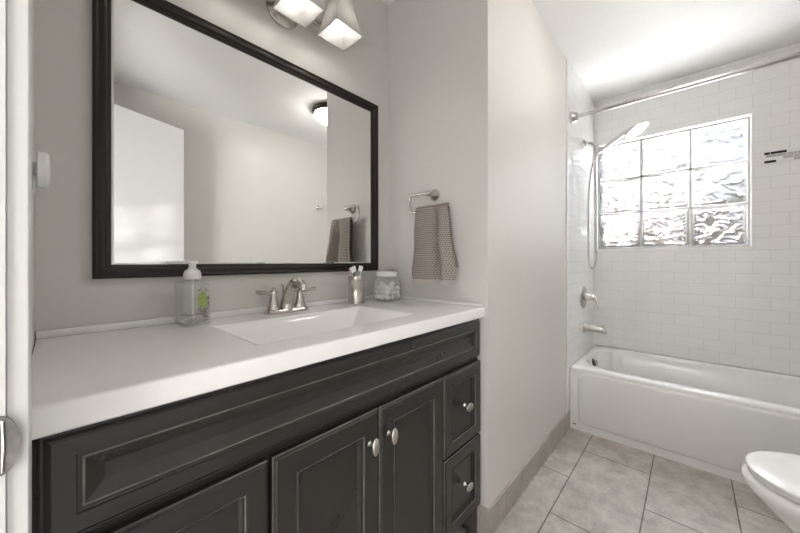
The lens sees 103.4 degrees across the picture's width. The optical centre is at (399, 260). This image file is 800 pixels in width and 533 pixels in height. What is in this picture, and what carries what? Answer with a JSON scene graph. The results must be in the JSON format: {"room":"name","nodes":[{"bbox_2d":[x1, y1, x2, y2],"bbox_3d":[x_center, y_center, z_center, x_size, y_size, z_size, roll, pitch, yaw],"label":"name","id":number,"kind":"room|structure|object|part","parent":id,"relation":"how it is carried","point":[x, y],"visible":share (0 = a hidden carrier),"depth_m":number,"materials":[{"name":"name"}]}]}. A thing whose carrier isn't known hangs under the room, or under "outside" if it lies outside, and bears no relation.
{"room":"bathroom","nodes":[
{"label":"bathroom","id":0,"kind":"room"},
{"bbox_2d":[32,0,34,353],"bbox_3d":[-0.179,-0.110,0.038,1.985,2.420,0.120,0,0,43],"label":"wall","id":1,"kind":"structure","parent":0,"point":[33,1],"depth_m":0.70,"materials":[{"name":"beige paint"}]},
{"bbox_2d":[0,0,20,532],"bbox_3d":[-0.159,0.050,0.026,0.740,2.100,0.130,0,0,43],"label":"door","id":2,"kind":"structure","parent":1,"relation":"attached to","point":[10,440],"depth_m":0.31,"materials":[{"name":"white paint"}]},
{"bbox_3d":[-0.392,0.178,0.295,0.049,0.057,0.004,0,0,-45],"label":"strike plate","id":3,"kind":"part","parent":2,"relation":"part of","materials":[{"name":"metal"}]},
{"bbox_2d":[6,0,31,532],"bbox_3d":[-0.116,0.020,0.072,0.848,2.160,0.014,0,0,43],"label":"trim","id":4,"kind":"structure","parent":1,"relation":"attached to","point":[18,12],"depth_m":0.32,"materials":[{"name":"white paint"}]},
{"bbox_2d":[35,0,387,341],"bbox_3d":[-0.550,-0.110,1.190,0.120,2.420,1.316,0,0,43],"label":"wall","id":5,"kind":"structure","parent":0,"point":[66,292],"depth_m":0.84,"materials":[{"name":"beige paint"}]},
{"bbox_2d":[92,0,377,278],"bbox_3d":[-0.454,-0.359,1.190,0.020,0.813,1.012,0,0,43],"label":"wall mirror","id":6,"kind":"object","parent":5,"relation":"attached to","point":[211,147],"visible":1,"depth_m":1.03,"materials":[{"name":"brown metal"}]},
{"bbox_2d":[265,0,362,50],"bbox_3d":[-0.382,-0.987,1.146,0.188,0.187,0.496,0,0,43],"label":"vanity light","id":7,"kind":"object","parent":5,"relation":"attached to","point":[339,27],"visible":1,"depth_m":1.21,"materials":[{"name":"white glass"}]},
{"bbox_3d":[-0.361,-0.966,1.127,0.132,0.136,0.132,0,0,43],"label":"lamp shade","id":8,"kind":"part","parent":7,"relation":"part of","materials":[{"name":"white glass"}]},
{"bbox_3d":[-0.361,-0.958,1.127,0.061,0.109,0.061,0,0,43],"label":"bulb","id":9,"kind":"part","parent":7,"relation":"part of","materials":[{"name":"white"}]},
{"bbox_3d":[-0.238,-0.966,1.261,0.132,0.136,0.132,0,0,43],"label":"lamp shade","id":10,"kind":"part","parent":7,"relation":"part of","materials":[{"name":"white glass"}]},
{"bbox_3d":[-0.238,-0.958,1.261,0.061,0.109,0.061,0,0,43],"label":"bulb","id":11,"kind":"part","parent":7,"relation":"part of","materials":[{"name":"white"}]},
{"bbox_2d":[388,0,593,532],"bbox_3d":[0.785,-0.110,2.226,0.687,2.420,2.031,0,0,43],"label":"wall","id":12,"kind":"structure","parent":0,"point":[477,88],"depth_m":1.49,"materials":[{"name":"beige paint"}]},
{"bbox_2d":[408,189,449,213],"bbox_3d":[0.138,-0.269,1.412,0.228,0.109,0.060,0,0,43],"label":"towel holder","id":13,"kind":"object","parent":12,"relation":"attached to","point":[434,194],"visible":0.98,"depth_m":1.42,"materials":[{"name":"silver metal"}]},
{"bbox_3d":[0.138,-0.298,1.411,0.052,0.052,0.060,0,0,43],"label":"mounting post","id":14,"kind":"part","parent":13,"relation":"part of","materials":[{"name":"silver metal"}]},
{"bbox_2d":[412,203,457,284],"bbox_3d":[0.147,-0.072,1.356,0.076,0.343,0.232,0,0,-42],"label":"hand towel","id":15,"kind":"object","parent":12,"relation":"attached to","point":[434,257],"visible":1,"depth_m":1.35,"materials":[{"name":"grey fabric"}]},
{"bbox_2d":[477,504,486,532],"bbox_3d":[0.330,1.042,1.269,0.046,0.115,0.010,0,0,43],"label":"baseboard","id":16,"kind":"structure","parent":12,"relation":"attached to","point":[481,510],"depth_m":1.26,"materials":[{"name":"stone"}]},
{"bbox_2d":[581,286,599,309],"bbox_3d":[1.412,0.271,2.331,0.103,0.171,0.170,0,0,43],"label":"shower valve","id":17,"kind":"object","parent":12,"relation":"attached to","point":[585,297],"visible":1,"depth_m":2.32,"materials":[{"name":"silver metal"}]},
{"bbox_3d":[1.417,0.300,2.326,0.089,0.112,0.052,0,0,43],"label":"lever handle","id":18,"kind":"part","parent":17,"relation":"part of","materials":[{"name":"silver metal"}]},
{"bbox_2d":[582,323,606,333],"bbox_3d":[1.428,0.495,2.316,0.147,0.068,0.068,0,0,43],"label":"tub spout","id":19,"kind":"object","parent":12,"relation":"attached to","point":[586,327],"visible":1,"depth_m":2.30,"materials":[{"name":"silver metal"}]},
{"bbox_2d":[583,121,648,268],"bbox_3d":[1.516,-0.435,2.235,0.387,0.994,0.145,0,0,43],"label":"shower","id":20,"kind":"object","parent":12,"relation":"attached to","point":[638,128],"visible":1,"depth_m":2.31,"materials":[{"name":"silver metal"}]},
{"bbox_3d":[1.408,-0.864,2.335,0.092,0.082,0.060,0,0,43],"label":"shower arm","id":21,"kind":"part","parent":20,"relation":"part of","materials":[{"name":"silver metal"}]},
{"bbox_2d":[569,52,799,123],"bbox_3d":[1.670,-0.958,1.637,1.422,0.080,0.080,0,0,43],"label":"shower curtain rod","id":22,"kind":"object","parent":12,"relation":"attached to","point":[573,116],"visible":1,"depth_m":1.71,"materials":[{"name":"silver metal"}]},
{"bbox_2d":[382,0,799,102],"bbox_3d":[0.301,-1.360,0.698,3.600,0.080,4.936,0,0,43],"label":"ceiling","id":23,"kind":"structure","parent":0,"point":[614,47],"depth_m":1.83,"materials":[{"name":"white paint"}]},
{"bbox_2d":[456,427,793,532],"bbox_3d":[0.301,1.140,0.698,3.600,0.080,4.936,0,0,43],"label":"floor","id":24,"kind":"structure","parent":0,"point":[589,483],"depth_m":1.46,"materials":[{"name":"tile"}]},
{"bbox_2d":[32,319,479,532],"bbox_3d":[-0.258,0.663,1.002,0.562,0.874,1.186,0,0,43],"label":"vanity cabinet","id":25,"kind":"object","parent":24,"relation":"on","point":[385,438],"visible":0.94,"depth_m":0.68,"materials":[{"name":"grey paint"}]},
{"bbox_3d":[-0.370,0.539,0.521,0.020,0.285,0.302,0,0,43],"label":"drawer","id":26,"kind":"part","parent":25,"relation":"part of","materials":[{"name":"grey paint"}]},
{"bbox_2d":[32,295,484,439],"bbox_3d":[-0.264,0.215,1.010,0.544,0.098,1.193,0,0,43],"label":"countertop","id":27,"kind":"structure","parent":25,"relation":"on","point":[86,375],"depth_m":0.68,"materials":[{"name":"stone"}]},
{"bbox_2d":[164,261,208,323],"bbox_3d":[-0.619,0.092,0.920,0.101,0.185,0.097,0,0,43],"label":"soap dispenser","id":28,"kind":"object","parent":27,"relation":"on","point":[192,273],"visible":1,"depth_m":0.91,"materials":[{"name":"clear glass"}]},
{"bbox_2d":[256,278,315,314],"bbox_3d":[-0.407,0.121,1.147,0.172,0.127,0.172,0,0,-3],"label":"sink faucet","id":29,"kind":"object","parent":27,"relation":"on","point":[287,304],"visible":1,"depth_m":1.12,"materials":[{"name":"silver metal"}]},
{"bbox_3d":[-0.466,0.108,1.090,0.021,0.020,0.062,0,0,31],"label":"lever","id":30,"kind":"part","parent":29,"relation":"part of","materials":[{"name":"silver metal"}]},
{"bbox_3d":[-0.446,0.132,1.114,0.045,0.079,0.045,0,0,43],"label":"handle","id":31,"kind":"part","parent":29,"relation":"part of","materials":[{"name":"silver metal"}]},
{"bbox_3d":[-0.412,0.177,1.151,0.056,0.015,0.166,0,0,43],"label":"plate","id":32,"kind":"part","parent":29,"relation":"part of","materials":[{"name":"silver metal"}]},
{"bbox_3d":[-0.377,0.116,1.119,0.150,0.116,0.053,0,0,43],"label":"spout","id":33,"kind":"part","parent":29,"relation":"part of","materials":[{"name":"silver metal"}]},
{"bbox_3d":[-0.377,0.132,1.189,0.045,0.079,0.045,0,0,43],"label":"handle","id":34,"kind":"part","parent":29,"relation":"part of","materials":[{"name":"silver metal"}]},
{"bbox_3d":[-0.355,0.108,1.210,0.062,0.020,0.021,0,0,-36],"label":"lever","id":35,"kind":"part","parent":29,"relation":"part of","materials":[{"name":"silver metal"}]},
{"bbox_2d":[348,276,364,304],"bbox_3d":[-0.187,0.125,1.349,0.070,0.119,0.070,0,0,43],"label":"tumbler","id":36,"kind":"object","parent":27,"relation":"on","point":[355,284],"visible":0.99,"depth_m":1.32,"materials":[{"name":"metal"}]},
{"bbox_2d":[349,267,353,276],"bbox_3d":[-0.194,0.100,1.347,0.048,0.150,0.010,0,0,-15],"label":"toothbrush","id":37,"kind":"object","parent":36,"relation":"in","point":[351,270],"visible":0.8,"depth_m":1.34,"materials":[{"name":"white plastic"}]},
{"bbox_2d":[358,265,362,276],"bbox_3d":[-0.180,0.097,1.352,0.046,0.156,0.010,0,0,-21],"label":"toothbrush","id":38,"kind":"object","parent":36,"relation":"in","point":[360,268],"visible":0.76,"depth_m":1.35,"materials":[{"name":"white plastic"}]},
{"bbox_2d":[376,271,397,276],"bbox_3d":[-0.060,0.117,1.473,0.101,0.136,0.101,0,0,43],"label":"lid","id":39,"kind":"object","parent":27,"relation":"on","point":[379,273],"visible":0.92,"depth_m":1.43,"materials":[{"name":"white metal"}]},
{"bbox_3d":[-0.162,0.684,0.748,0.020,0.575,0.293,0,0,43],"label":"door","id":40,"kind":"part","parent":25,"relation":"part of","materials":[{"name":"grey paint"}]},
{"bbox_3d":[-0.067,0.478,0.815,0.028,0.047,0.025,0,0,43],"label":"knob","id":41,"kind":"part","parent":25,"relation":"part of","materials":[{"name":"silver metal"}]},
{"bbox_3d":[-0.020,0.478,0.867,0.028,0.047,0.025,0,0,43],"label":"knob","id":42,"kind":"part","parent":25,"relation":"part of","materials":[{"name":"silver metal"}]},
{"bbox_3d":[0.041,0.684,0.969,0.020,0.575,0.298,0,0,43],"label":"door","id":43,"kind":"part","parent":25,"relation":"part of","materials":[{"name":"grey paint"}]},
{"bbox_3d":[0.233,0.539,1.177,0.020,0.285,0.252,0,0,43],"label":"drawer","id":44,"kind":"part","parent":25,"relation":"part of","materials":[{"name":"grey paint"}]},
{"bbox_3d":[0.233,0.832,1.177,0.020,0.281,0.252,0,0,43],"label":"drawer","id":45,"kind":"part","parent":25,"relation":"part of","materials":[{"name":"grey paint"}]},
{"bbox_3d":[0.250,0.827,1.161,0.028,0.029,0.044,0,0,43],"label":"knob","id":46,"kind":"part","parent":25,"relation":"part of","materials":[{"name":"silver metal"}]},
{"bbox_3d":[0.250,0.534,1.161,0.028,0.029,0.044,0,0,43],"label":"knob","id":47,"kind":"part","parent":25,"relation":"part of","materials":[{"name":"silver metal"}]},
{"bbox_2d":[570,345,799,484],"bbox_3d":[1.893,0.896,1.879,1.420,0.407,0.742,0,0,43],"label":"bathtub","id":48,"kind":"object","parent":24,"relation":"on","point":[706,416],"visible":1,"depth_m":1.83,"materials":[{"name":"white ceramic"}]},
{"bbox_2d":[741,451,799,532],"bbox_3d":[1.450,0.710,0.871,0.698,0.780,0.448,0,0,43],"label":"toilet","id":49,"kind":"object","parent":24,"relation":"on","point":[774,477],"visible":1,"depth_m":1.01,"materials":[{"name":"ceramic"}]},
{"bbox_3d":[1.352,0.695,0.961,0.408,0.013,0.370,0,0,43],"label":"lid","id":50,"kind":"part","parent":49,"relation":"part of","materials":[{"name":"plastic"}]},
{"bbox_3d":[1.353,0.711,0.960,0.404,0.016,0.362,0,0,43],"label":"seat","id":51,"kind":"part","parent":49,"relation":"part of","materials":[{"name":"plastic"}]},
{"bbox_2d":[594,42,799,375],"bbox_3d":[2.192,-0.110,2.210,1.428,2.420,0.150,0,0,43],"label":"wall","id":52,"kind":"structure","parent":0,"point":[732,306],"depth_m":2.12,"materials":[{"name":"white tile"}]},
{"bbox_2d":[598,117,749,248],"bbox_3d":[2.008,-0.524,2.393,0.874,0.864,0.080,0,0,43],"label":"window","id":53,"kind":"structure","parent":52,"relation":"in","point":[659,203],"depth_m":2.33,"materials":[{"name":"clear glass"}]},
{"bbox_2d":[596,112,752,249],"bbox_3d":[1.966,-0.524,2.349,0.874,0.864,0.054,0,0,43],"label":"trim","id":54,"kind":"structure","parent":52,"relation":"attached to","point":[750,115],"depth_m":2.15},
{"bbox_2d":[764,147,799,163],"bbox_3d":[2.487,-0.650,1.837,0.488,0.070,0.004,0,0,43],"label":"trim","id":55,"kind":"structure","parent":52,"relation":"attached to","point":[794,153],"depth_m":1.95,"materials":[{"name":"tile"}]},
{"bbox_3d":[-0.645,-0.121,0.551,0.072,0.118,0.006,0,0,43],"label":"outlet plate","id":56,"kind":"object","parent":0,"visible":0},
{"bbox_2d":[32,151,49,191],"bbox_3d":[-0.636,-0.158,0.561,0.062,0.071,0.021,0,0,43],"label":"plug","id":57,"kind":"object","parent":56,"relation":"attached to","point":[41,167],"visible":1,"depth_m":0.55,"materials":[{"name":"white plastic"}]}
]}

